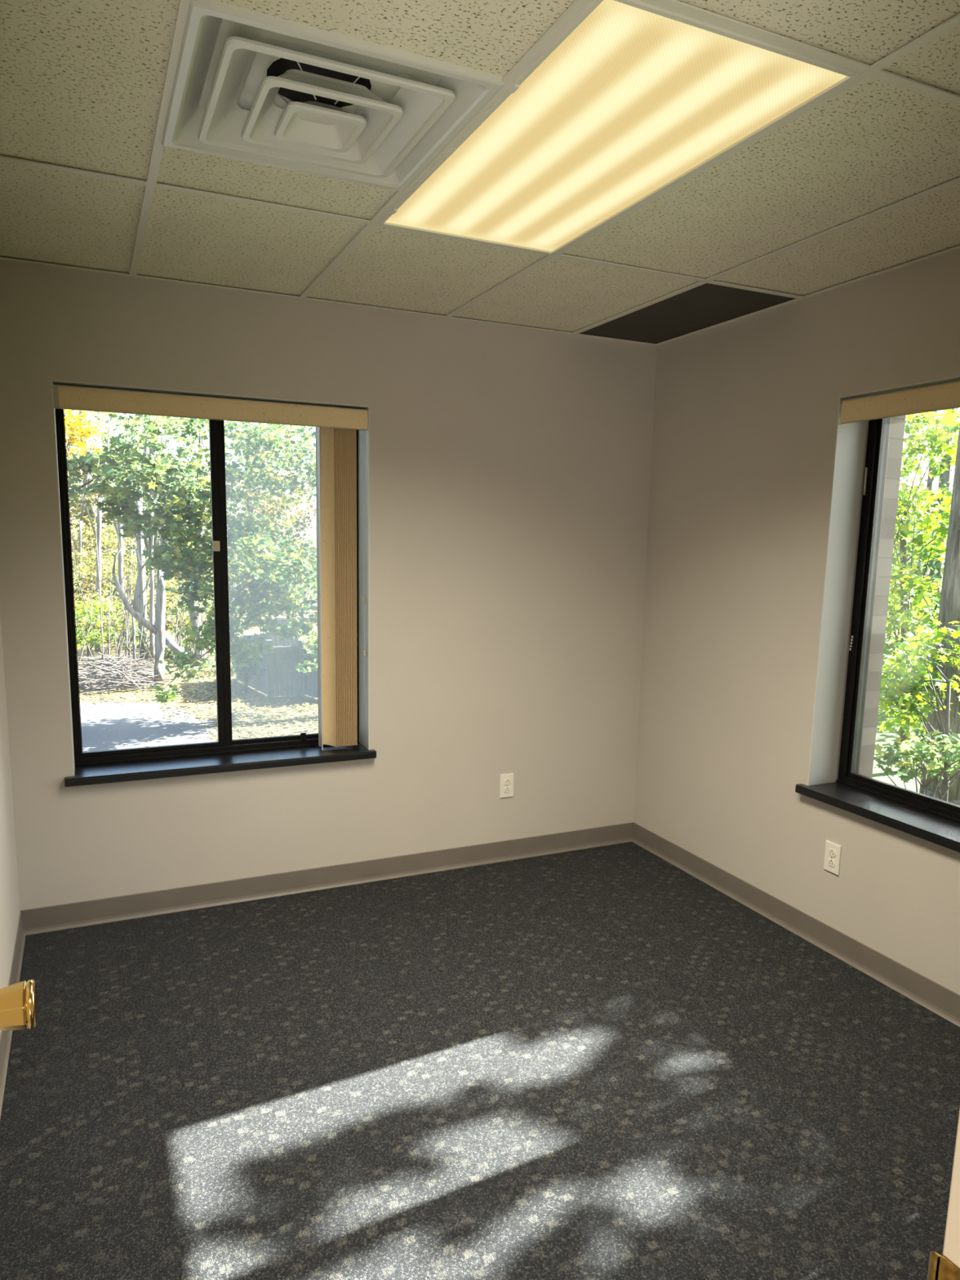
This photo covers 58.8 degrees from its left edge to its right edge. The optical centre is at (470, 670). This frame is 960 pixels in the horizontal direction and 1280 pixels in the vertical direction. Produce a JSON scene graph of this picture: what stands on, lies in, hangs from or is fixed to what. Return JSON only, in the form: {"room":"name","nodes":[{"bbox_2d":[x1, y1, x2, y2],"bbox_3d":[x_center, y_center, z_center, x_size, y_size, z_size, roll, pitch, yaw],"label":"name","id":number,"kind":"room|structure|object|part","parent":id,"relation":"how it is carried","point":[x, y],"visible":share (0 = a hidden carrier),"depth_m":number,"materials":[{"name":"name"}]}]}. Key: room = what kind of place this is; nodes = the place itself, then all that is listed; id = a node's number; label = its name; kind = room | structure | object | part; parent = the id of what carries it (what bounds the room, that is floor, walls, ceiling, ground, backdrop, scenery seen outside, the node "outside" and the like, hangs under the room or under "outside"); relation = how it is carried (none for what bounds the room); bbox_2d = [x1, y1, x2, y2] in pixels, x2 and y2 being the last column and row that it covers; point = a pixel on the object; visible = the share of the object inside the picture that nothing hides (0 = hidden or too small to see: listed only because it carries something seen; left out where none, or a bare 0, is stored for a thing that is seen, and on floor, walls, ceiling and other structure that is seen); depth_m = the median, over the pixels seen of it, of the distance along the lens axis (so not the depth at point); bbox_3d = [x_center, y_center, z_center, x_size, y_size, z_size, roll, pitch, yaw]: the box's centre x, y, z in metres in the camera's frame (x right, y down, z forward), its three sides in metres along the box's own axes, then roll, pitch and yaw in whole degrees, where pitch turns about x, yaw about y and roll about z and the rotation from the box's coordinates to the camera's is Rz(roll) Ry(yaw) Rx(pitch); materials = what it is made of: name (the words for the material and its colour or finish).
{"room":"empty office room","nodes":[
{"label":"empty office room","id":0,"kind":"room"},
{"bbox_2d":[0,613,20,1034],"bbox_3d":[-1.115,-0.165,1.605,0.150,3.070,3.060,-3,10,-24],"label":"wall","id":1,"kind":"structure","parent":0,"point":[10,907],"depth_m":2.88,"materials":[{"name":"paint"}]},
{"bbox_2d":[0,910,26,1118],"bbox_3d":[-1.065,1.181,1.849,0.014,0.098,3.060,-3,10,-24],"label":"baseboard","id":2,"kind":"structure","parent":1,"relation":"attached to","point":[5,1036],"depth_m":2.72,"materials":[{"name":"plastic"}]},
{"bbox_2d":[0,256,657,910],"bbox_3d":[-0.447,-0.477,3.682,3.194,3.070,0.220,-3,10,-24],"label":"wall","id":3,"kind":"structure","parent":0,"point":[510,466],"depth_m":3.65,"materials":[{"name":"paint"}]},
{"bbox_2d":[51,379,376,786],"bbox_3d":[-1.002,-0.337,3.437,1.218,1.471,0.258,-3,10,-24],"label":"window","id":4,"kind":"structure","parent":3,"relation":"in","point":[226,754],"depth_m":3.48,"materials":[{"name":"black metal"}]},
{"bbox_3d":[-1.287,-0.346,3.393,0.563,1.370,0.026,-3,10,-24],"label":"sliding sash","id":5,"kind":"part","parent":4,"relation":"part of","materials":[{"name":"clear glass"}]},
{"bbox_2d":[53,384,368,750],"bbox_3d":[-0.982,-0.346,3.398,1.159,1.423,0.111,-3,10,-24],"label":"vertical blind","id":6,"kind":"object","parent":4,"relation":"attached to","point":[335,428],"visible":1,"depth_m":3.52,"materials":[{"name":"beige fabric"}]},
{"bbox_3d":[-1.000,0.380,3.516,1.218,0.032,0.186,-3,10,-24],"label":"sill","id":7,"kind":"part","parent":4,"relation":"part of","materials":[{"name":"black paint"}]},
{"bbox_3d":[-0.777,-0.374,3.633,0.562,1.370,0.041,-3,10,-24],"label":"fixed sash","id":8,"kind":"part","parent":4,"relation":"part of","materials":[{"name":"clear glass"}]},
{"bbox_2d":[362,430,365,696],"bbox_3d":[-0.454,-0.442,3.619,0.010,1.120,0.024,-3,10,-24],"label":"blind cord","id":9,"kind":"object","parent":4,"relation":"hanging from","point":[363,596],"visible":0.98,"depth_m":3.62,"materials":[{"name":"grey plastic"}]},
{"bbox_2d":[21,822,633,935],"bbox_3d":[-0.433,0.890,3.783,2.774,0.098,0.014,-3,10,-24],"label":"baseboard","id":10,"kind":"structure","parent":3,"relation":"attached to","point":[122,908],"depth_m":3.66,"materials":[{"name":"plastic"}]},
{"bbox_2d":[499,773,513,798],"bbox_3d":[0.170,0.543,4.004,0.070,0.114,0.008,-3,10,-24],"label":"power outlet","id":11,"kind":"object","parent":3,"relation":"attached to","point":[506,780],"visible":1,"depth_m":4.00,"materials":[{"name":"beige plastic"}]},
{"bbox_2d":[503,786,510,792],"bbox_3d":[0.171,0.562,4.005,0.034,0.027,0.003,-3,10,-24],"label":"receptacle","id":12,"kind":"object","parent":11,"relation":"attached to","point":[506,789],"depth_m":4.00,"materials":[{"name":"grey plastic"}]},
{"bbox_2d":[503,778,511,784],"bbox_3d":[0.172,0.524,3.999,0.034,0.027,0.003,-3,10,-24],"label":"receptacle","id":13,"kind":"object","parent":11,"relation":"attached to","point":[506,781],"depth_m":4.00,"materials":[{"name":"grey plastic"}]},
{"bbox_2d":[0,841,959,1279],"bbox_3d":[-0.095,1.402,1.251,4.274,0.120,5.000,-3,10,-24],"label":"floor","id":14,"kind":"structure","parent":0,"point":[600,1063],"depth_m":2.36,"materials":[{"name":"grey carpet"}]},
{"bbox_2d":[0,0,959,346],"bbox_3d":[0.236,-1.244,2.045,2.774,0.035,3.060,-3,10,-24],"label":"ceiling","id":15,"kind":"structure","parent":0,"point":[862,182],"depth_m":2.23,"materials":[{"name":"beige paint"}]},
{"bbox_2d":[161,0,505,191],"bbox_3d":[-0.326,-1.359,1.829,0.602,0.372,0.602,-3,10,-24],"label":"ceiling vent","id":16,"kind":"object","parent":15,"relation":"in","point":[249,86],"visible":1,"depth_m":1.82,"materials":[{"name":"white metal"}]},
{"bbox_2d":[377,0,859,254],"bbox_3d":[0.243,-1.271,2.063,0.586,0.101,1.195,-3,10,-24],"label":"ceiling light","id":17,"kind":"object","parent":15,"relation":"attached to","point":[633,99],"visible":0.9,"depth_m":1.87,"materials":[{"name":"translucent plastic light diffuser"},{"name":"white painted metal"}]},
{"bbox_2d":[578,280,802,343],"bbox_3d":[0.848,-1.450,3.489,0.452,0.008,0.897,-3,10,-24],"label":"ceiling vent","id":18,"kind":"object","parent":15,"relation":"attached to","point":[705,305],"visible":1,"depth_m":3.44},
{"bbox_2d":[633,248,959,995],"bbox_3d":[1.993,-0.156,1.914,0.220,3.070,5.060,-3,10,-24],"label":"wall","id":19,"kind":"structure","parent":0,"point":[746,409],"depth_m":3.41,"materials":[{"name":"paint"}]},
{"bbox_2d":[631,822,959,1027],"bbox_3d":[1.451,1.051,2.977,0.014,0.098,3.060,-3,10,-24],"label":"baseboard","id":20,"kind":"structure","parent":19,"relation":"attached to","point":[943,1002],"depth_m":3.27,"materials":[{"name":"plastic"}]},
{"bbox_2d":[823,840,841,875],"bbox_3d":[1.346,0.699,3.176,0.008,0.114,0.070,-3,10,-24],"label":"power outlet","id":21,"kind":"object","parent":19,"relation":"attached to","point":[833,851],"visible":1,"depth_m":3.17,"materials":[{"name":"beige plastic"}]},
{"bbox_2d":[827,858,835,866],"bbox_3d":[1.344,0.718,3.178,0.003,0.027,0.034,-3,10,-24],"label":"receptacle","id":22,"kind":"object","parent":21,"relation":"attached to","point":[831,862],"depth_m":3.18,"materials":[{"name":"grey plastic"}]},
{"bbox_2d":[828,848,835,857],"bbox_3d":[1.344,0.680,3.172,0.003,0.027,0.034,-3,10,-24],"label":"receptacle","id":23,"kind":"object","parent":21,"relation":"attached to","point":[832,851],"depth_m":3.17,"materials":[{"name":"grey plastic"}]},
{"bbox_2d":[795,375,959,852],"bbox_3d":[1.633,-0.171,2.684,0.258,1.471,1.218,-3,10,-24],"label":"window","id":24,"kind":"structure","parent":19,"relation":"in","point":[933,820],"depth_m":3.17,"materials":[{"name":"black metal"}]},
{"bbox_3d":[1.457,-0.697,3.146,0.008,0.100,0.006,-3,10,-24],"label":"vent lever","id":25,"kind":"part","parent":24,"relation":"part of","materials":[{"name":"grey metal"}]},
{"bbox_3d":[1.587,0.541,2.780,0.186,0.032,1.218,-3,10,-24],"label":"sill","id":26,"kind":"part","parent":24,"relation":"part of","materials":[{"name":"black paint"}]},
{"bbox_3d":[1.714,-0.190,2.714,0.083,1.440,1.166,-3,10,-24],"label":"frame","id":27,"kind":"part","parent":24,"relation":"part of","materials":[{"name":"black metal"}]},
{"bbox_2d":[837,380,959,424],"bbox_3d":[1.593,-0.188,2.660,0.104,1.415,1.159,-3,10,-24],"label":"vertical blind","id":28,"kind":"object","parent":24,"relation":"attached to","point":[944,396],"visible":1,"depth_m":2.82,"materials":[{"name":"beige fabric"}]},
{"bbox_3d":[1.594,-0.225,2.957,0.026,1.370,0.547,-3,10,-24],"label":"sliding sash","id":29,"kind":"part","parent":24,"relation":"part of","materials":[{"name":"black metal"}]},
{"bbox_2d":[858,415,906,777],"bbox_3d":[-0.071,0.599,1.149,4.909,4.700,5.635,-3,10,-24],"label":"exterior wall","id":30,"kind":"structure","parent":0,"point":[897,425],"depth_m":3.27,"materials":[{"name":"white paint"}]},
{"bbox_3d":[0.188,-0.022,0.456,4.274,2.950,0.120,-3,10,-24],"label":"wall","id":31,"kind":"structure","parent":0,"visible":0},
{"bbox_2d":[0,979,37,1031],"bbox_3d":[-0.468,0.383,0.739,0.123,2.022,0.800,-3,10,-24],"label":"door handle","id":32,"kind":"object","parent":31,"relation":"in","point":[18,1001],"depth_m":1.06,"materials":[{"name":"gold metal"}]},
{"bbox_2d":[927,1109,959,1279],"bbox_3d":[0.037,0.417,0.463,0.895,2.075,0.136,-3,10,-24],"label":"door frame","id":33,"kind":"structure","parent":31,"relation":"attached to","point":[946,1266],"depth_m":0.68,"materials":[{"name":"beige paint"}]},
{"bbox_3d":[0.389,0.505,0.686,0.005,0.057,0.049,-3,10,-24],"label":"strike plate","id":34,"kind":"part","parent":33,"relation":"part of","materials":[{"name":"gold metal"}]},
{"label":"outside","id":35,"kind":"structure","parent":0,"visible":0},
{"bbox_2d":[871,694,924,792],"bbox_3d":[9.988,2.820,2.752,12.800,0.020,29.000,-3,10,-24],"label":"lawn","id":36,"kind":"structure","parent":35,"point":[884,739],"depth_m":12.91,"materials":[{"name":"green plant"}]},
{"bbox_2d":[873,724,959,799],"bbox_3d":[4.121,1.200,7.878,0.980,1.428,1.501,-3,10,-24],"label":"shrub","id":37,"kind":"object","parent":36,"relation":"on","point":[920,752],"visible":0.91,"depth_m":7.75,"materials":[{"name":"green plant"}]},
{"bbox_2d":[877,408,959,761],"bbox_3d":[6.025,-1.263,11.680,2.515,5.211,4.121,2,9,8],"label":"tree","id":38,"kind":"object","parent":36,"relation":"on","point":[907,611],"visible":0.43,"depth_m":11.04,"materials":[{"name":"green plant"}]},
{"bbox_2d":[880,621,959,801],"bbox_3d":[4.319,0.638,8.409,0.976,2.388,2.175,3,9,14],"label":"bush","id":39,"kind":"object","parent":36,"relation":"on","point":[907,687],"visible":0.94,"depth_m":7.98,"materials":[{"name":"green plant"}]},
{"bbox_2d":[884,408,959,703],"bbox_3d":[8.419,-2.431,15.187,4.087,6.510,4.539,-1,9,-11],"label":"tree","id":40,"kind":"object","parent":36,"relation":"on","point":[934,568],"visible":0.06,"depth_m":15.02,"materials":[{"name":"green plant"}]},
{"bbox_2d":[919,423,959,805],"bbox_3d":[5.557,-3.395,7.028,5.491,11.043,8.621,0,9,-9],"label":"oak tree","id":41,"kind":"object","parent":36,"relation":"on","point":[949,604],"visible":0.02,"depth_m":8.59,"materials":[{"name":"green plant"}]},
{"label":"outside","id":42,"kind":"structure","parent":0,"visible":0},
{"bbox_2d":[79,702,217,752],"bbox_3d":[-7.943,1.634,8.236,15.100,0.025,12.948,-3,10,-24],"label":"road","id":43,"kind":"structure","parent":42,"point":[126,731],"depth_m":13.28,"materials":[{"name":"grey asphalt"}]},
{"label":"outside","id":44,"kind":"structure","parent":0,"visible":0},
{"bbox_2d":[73,564,913,741],"bbox_3d":[1.699,-0.917,26.697,100.000,0.280,120.000,-3,10,-24],"label":"ground","id":45,"kind":"structure","parent":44,"point":[252,630],"depth_m":15.85,"materials":[{"name":"beige soil"}]},
{"bbox_2d":[71,438,93,642],"bbox_3d":[-10.598,-3.463,22.888,1.120,5.491,0.102,-3,10,-24],"label":"bare tree","id":46,"kind":"object","parent":45,"relation":"on","point":[79,550],"visible":0.47,"depth_m":22.87,"materials":[{"name":"grey plant"}]},
{"bbox_2d":[65,409,102,608],"bbox_3d":[-13.130,-5.125,25.215,3.927,7.986,3.324,-6,11,-38],"label":"tree","id":47,"kind":"object","parent":45,"relation":"on","point":[72,504],"visible":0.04,"depth_m":26.02,"materials":[{"name":"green plant"}]},
{"bbox_2d":[66,417,111,651],"bbox_3d":[-9.365,-3.465,21.232,1.128,6.049,0.150,-3,10,-24],"label":"bare tree","id":48,"kind":"object","parent":45,"relation":"on","point":[98,536],"visible":0.59,"depth_m":21.26,"materials":[{"name":"grey plant"}]},
{"bbox_2d":[63,408,115,466],"bbox_3d":[-10.792,-4.298,22.478,2.480,7.271,2.875,4,9,16],"label":"tree","id":49,"kind":"object","parent":45,"relation":"on","point":[76,425],"visible":0.24,"depth_m":22.25,"materials":[{"name":"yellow plant"}]},
{"bbox_2d":[71,544,128,644],"bbox_3d":[-10.418,-1.974,22.456,2.680,2.682,2.074,-3,10,-24],"label":"shrub","id":50,"kind":"object","parent":45,"relation":"on","point":[91,574],"visible":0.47,"depth_m":22.52,"materials":[{"name":"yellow plant"}]},
{"bbox_2d":[65,409,137,612],"bbox_3d":[-13.669,-6.013,30.585,3.555,8.045,3.590,5,10,26],"label":"tree","id":51,"kind":"object","parent":45,"relation":"on","point":[86,521],"visible":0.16,"depth_m":30.36,"materials":[{"name":"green plant"}]},
{"bbox_2d":[70,519,137,628],"bbox_3d":[-10.582,-2.663,24.591,2.192,3.377,2.098,-5,10,-32],"label":"shrub","id":52,"kind":"object","parent":45,"relation":"on","point":[108,543],"visible":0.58,"depth_m":24.42,"materials":[{"name":"green plant"}]},
{"bbox_2d":[74,595,139,664],"bbox_3d":[-8.709,-0.911,19.337,2.233,1.604,2.151,-3,10,-24],"label":"shrub","id":53,"kind":"object","parent":45,"relation":"on","point":[90,637],"visible":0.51,"depth_m":19.20,"materials":[{"name":"green plant"}]},
{"bbox_2d":[86,413,131,645],"bbox_3d":[-9.329,-3.734,22.307,1.132,6.246,0.167,-3,10,-24],"label":"bare tree","id":54,"kind":"object","parent":45,"relation":"on","point":[121,578],"visible":0.32,"depth_m":22.43,"materials":[{"name":"grey plant"}]},
{"bbox_2d":[73,582,155,653],"bbox_3d":[-9.039,-1.270,21.016,2.398,1.785,1.794,-3,10,-24],"label":"shrub","id":55,"kind":"object","parent":45,"relation":"on","point":[87,601],"visible":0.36,"depth_m":20.98,"materials":[{"name":"green plant"}]},
{"bbox_2d":[77,650,174,694],"bbox_3d":[-7.115,0.067,17.114,2.330,0.816,2.565,-3,10,-24],"label":"brush pile","id":56,"kind":"object","parent":45,"relation":"on","point":[118,673],"visible":0.91,"depth_m":16.54,"materials":[{"name":"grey wood"}]},
{"bbox_2d":[103,415,152,657],"bbox_3d":[-7.992,-3.273,20.223,1.144,6.029,0.227,-3,10,-24],"label":"bare tree","id":57,"kind":"object","parent":45,"relation":"on","point":[140,546],"visible":0.39,"depth_m":20.39,"materials":[{"name":"grey plant"}]},
{"bbox_2d":[93,616,167,657],"bbox_3d":[-8.201,-0.831,20.422,1.359,1.130,1.539,6,10,28],"label":"shrub","id":58,"kind":"object","parent":45,"relation":"on","point":[137,642],"visible":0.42,"depth_m":20.42,"materials":[{"name":"green plant"}]},
{"bbox_2d":[98,451,166,685],"bbox_3d":[-6.536,-1.926,16.510,1.267,4.570,0.210,-3,10,-24],"label":"tree","id":59,"kind":"object","parent":45,"relation":"on","point":[158,629],"visible":0.8,"depth_m":16.70,"materials":[{"name":"grey plant"}]},
{"bbox_2d":[131,615,136,667],"bbox_3d":[-7.052,-0.546,17.835,0.088,1.408,0.076,-3,10,-24],"label":"sapling","id":60,"kind":"object","parent":45,"relation":"on","point":[134,657],"visible":0.56,"depth_m":17.81,"materials":[{"name":"grey plant"}]},
{"bbox_2d":[88,552,183,613],"bbox_3d":[-9.116,-2.094,23.777,2.749,2.558,2.590,-3,10,-24],"label":"shrub","id":61,"kind":"object","parent":45,"relation":"on","point":[125,565],"visible":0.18,"depth_m":23.48,"materials":[{"name":"green plant"}]},
{"bbox_2d":[117,431,164,663],"bbox_3d":[-7.401,-2.992,19.421,1.122,5.741,0.114,-3,10,-24],"label":"bare tree","id":62,"kind":"object","parent":45,"relation":"on","point":[150,549],"visible":0.4,"depth_m":19.63,"materials":[{"name":"grey plant"}]},
{"bbox_2d":[89,413,202,625],"bbox_3d":[-10.173,-5.386,27.243,3.744,7.969,3.243,-3,10,-24],"label":"tree","id":63,"kind":"object","parent":45,"relation":"on","point":[151,451],"visible":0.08,"depth_m":26.99,"materials":[{"name":"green plant"}]},
{"bbox_2d":[139,670,154,680],"bbox_3d":[-6.728,0.102,17.533,0.647,0.200,0.189,3,9,14],"label":"log","id":64,"kind":"object","parent":45,"relation":"on","point":[148,672],"visible":0.02,"depth_m":17.45,"materials":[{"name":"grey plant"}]},
{"bbox_2d":[69,503,250,673],"bbox_3d":[-7.039,-1.846,18.970,4.210,3.597,3.532,-2,9,-16],"label":"thicket","id":65,"kind":"object","parent":45,"relation":"on","point":[127,624],"visible":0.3,"depth_m":18.94,"materials":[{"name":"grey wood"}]},
{"bbox_2d":[66,410,259,613],"bbox_3d":[-6.068,-1.735,11.089,6.754,5.929,2.765,-5,11,-34],"label":"maple tree","id":66,"kind":"object","parent":45,"relation":"on","point":[133,473],"visible":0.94,"depth_m":12.13,"materials":[{"name":"green plant"}]},
{"bbox_2d":[135,636,193,659],"bbox_3d":[-7.355,-0.554,20.859,1.478,0.859,1.502,6,10,30],"label":"shrub","id":67,"kind":"object","parent":45,"relation":"on","point":[167,652],"visible":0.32,"depth_m":20.78,"materials":[{"name":"green plant"}]},
{"bbox_2d":[126,577,213,639],"bbox_3d":[-7.698,-1.530,22.456,2.736,1.902,2.295,-3,10,-24],"label":"shrub","id":68,"kind":"object","parent":45,"relation":"on","point":[173,580],"visible":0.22,"depth_m":22.42,"materials":[{"name":"green plant"}]},
{"bbox_2d":[164,635,189,658],"bbox_3d":[-6.133,-0.445,17.765,0.702,0.490,0.190,6,10,30],"label":"trunk","id":69,"kind":"object","parent":45,"relation":"on","point":[173,646],"visible":0.6,"depth_m":17.73,"materials":[{"name":"grey plant"}]},
{"bbox_2d":[142,420,233,601],"bbox_3d":[-10.756,-6.172,32.411,3.796,7.922,3.312,-3,10,-24],"label":"tree","id":70,"kind":"object","parent":45,"relation":"on","point":[200,446],"visible":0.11,"depth_m":32.12,"materials":[{"name":"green plant"}]},
{"bbox_2d":[184,578,208,666],"bbox_3d":[-6.287,-1.143,19.531,0.478,2.126,0.268,-3,10,-24],"label":"leaning tree","id":71,"kind":"object","parent":45,"relation":"on","point":[194,613],"visible":0.32,"depth_m":19.44,"materials":[{"name":"grey plant"}]},
{"bbox_2d":[153,542,241,588],"bbox_3d":[-8.019,-2.358,24.975,2.481,2.750,2.100,-3,10,-24],"label":"shrub","id":72,"kind":"object","parent":45,"relation":"on","point":[211,561],"visible":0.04,"depth_m":24.50,"materials":[{"name":"green plant"}]},
{"bbox_2d":[79,668,318,746],"bbox_3d":[-3.865,0.845,13.610,11.076,0.057,11.566,-3,10,-24],"label":"fallen leaves","id":73,"kind":"object","parent":45,"relation":"on","point":[256,714],"visible":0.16,"depth_m":14.96,"materials":[{"name":"beige plant"}]},
{"bbox_2d":[166,587,246,653],"bbox_3d":[-6.489,-1.235,21.187,2.298,1.755,2.197,2,9,5],"label":"shrub","id":74,"kind":"object","parent":45,"relation":"on","point":[210,601],"visible":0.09,"depth_m":21.02,"materials":[{"name":"green plant"}]},
{"bbox_2d":[200,632,251,675],"bbox_3d":[-4.947,-0.318,18.819,2.104,1.062,1.432,2,9,4],"label":"shrub","id":75,"kind":"object","parent":45,"relation":"on","point":[242,633],"visible":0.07,"depth_m":18.63,"materials":[{"name":"green plant"}]},
{"bbox_2d":[145,420,317,703],"bbox_3d":[-2.287,-2.126,13.828,5.721,5.965,3.269,-3,10,-24],"label":"maple tree","id":76,"kind":"object","parent":45,"relation":"on","point":[280,572],"visible":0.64,"depth_m":13.28,"materials":[{"name":"green plant"}]},
{"bbox_2d":[206,648,266,692],"bbox_3d":[-4.388,-0.036,16.393,1.360,0.938,1.273,-3,10,-24],"label":"shrub","id":77,"kind":"object","parent":45,"relation":"on","point":[246,675],"visible":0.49,"depth_m":16.34,"materials":[{"name":"green plant"}]},
{"bbox_2d":[199,420,313,624],"bbox_3d":[-7.195,-5.372,28.139,3.463,7.771,4.178,7,11,33],"label":"tree","id":78,"kind":"object","parent":45,"relation":"on","point":[251,510],"visible":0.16,"depth_m":27.96,"materials":[{"name":"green plant"}]},
{"bbox_2d":[232,422,316,602],"bbox_3d":[-7.838,-6.709,34.274,3.319,8.492,3.806,10,12,44],"label":"tree","id":79,"kind":"object","parent":45,"relation":"on","point":[304,522],"visible":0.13,"depth_m":34.35,"materials":[{"name":"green plant"}]},
{"bbox_2d":[235,618,318,697],"bbox_3d":[-3.699,-0.258,16.578,1.220,1.305,3.111,-3,10,-24],"label":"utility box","id":80,"kind":"object","parent":45,"relation":"on","point":[279,665],"visible":0.68,"depth_m":16.02,"materials":[{"name":"grey wood"}]},
{"bbox_3d":[-4.327,-0.258,16.822,0.003,1.206,2.175,-4,10,-31],"label":"fence panel","id":81,"kind":"part","parent":80,"relation":"part of","materials":[{"name":"grey wood"}]},
{"bbox_3d":[-3.742,-0.027,15.847,0.100,1.072,0.100,-3,10,-24],"label":"post","id":82,"kind":"part","parent":80,"relation":"part of","materials":[{"name":"grey wood"}]},
{"bbox_3d":[-3.843,-0.411,17.538,0.602,1.305,0.020,-3,10,-24],"label":"fence panel","id":83,"kind":"part","parent":80,"relation":"part of","materials":[{"name":"grey wood"}]},
{"bbox_3d":[-3.475,-0.397,15.897,0.552,0.090,0.040,-3,10,-24],"label":"rail","id":84,"kind":"part","parent":80,"relation":"part of","materials":[{"name":"grey wood"}]},
{"bbox_3d":[-3.375,0.351,16.066,0.302,0.070,0.040,-3,10,-24],"label":"rail","id":85,"kind":"part","parent":80,"relation":"part of","materials":[{"name":"grey wood"}]},
{"bbox_3d":[-3.204,-0.045,16.090,0.100,1.052,0.100,-3,10,-24],"label":"post","id":86,"kind":"part","parent":80,"relation":"part of","materials":[{"name":"grey wood"}]},
{"bbox_3d":[-2.856,-0.009,15.837,0.006,1.071,1.058,-7,12,-41],"label":"fence panel","id":87,"kind":"part","parent":80,"relation":"part of","materials":[{"name":"grey wood"}]},
{"bbox_2d":[887,462,955,616],"bbox_3d":[20.081,-5.521,36.556,8.800,6.400,7.200,-3,10,-24],"label":"house","id":88,"kind":"structure","parent":45,"relation":"on","point":[935,482],"depth_m":33.48,"materials":[{"name":"grey"}]},
{"bbox_2d":[891,430,958,638],"bbox_3d":[13.630,-3.962,25.523,4.459,6.533,4.654,2,9,8],"label":"tree","id":89,"kind":"object","parent":45,"relation":"on","point":[923,462],"visible":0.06,"depth_m":25.31,"materials":[{"name":"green plant"}]}
]}

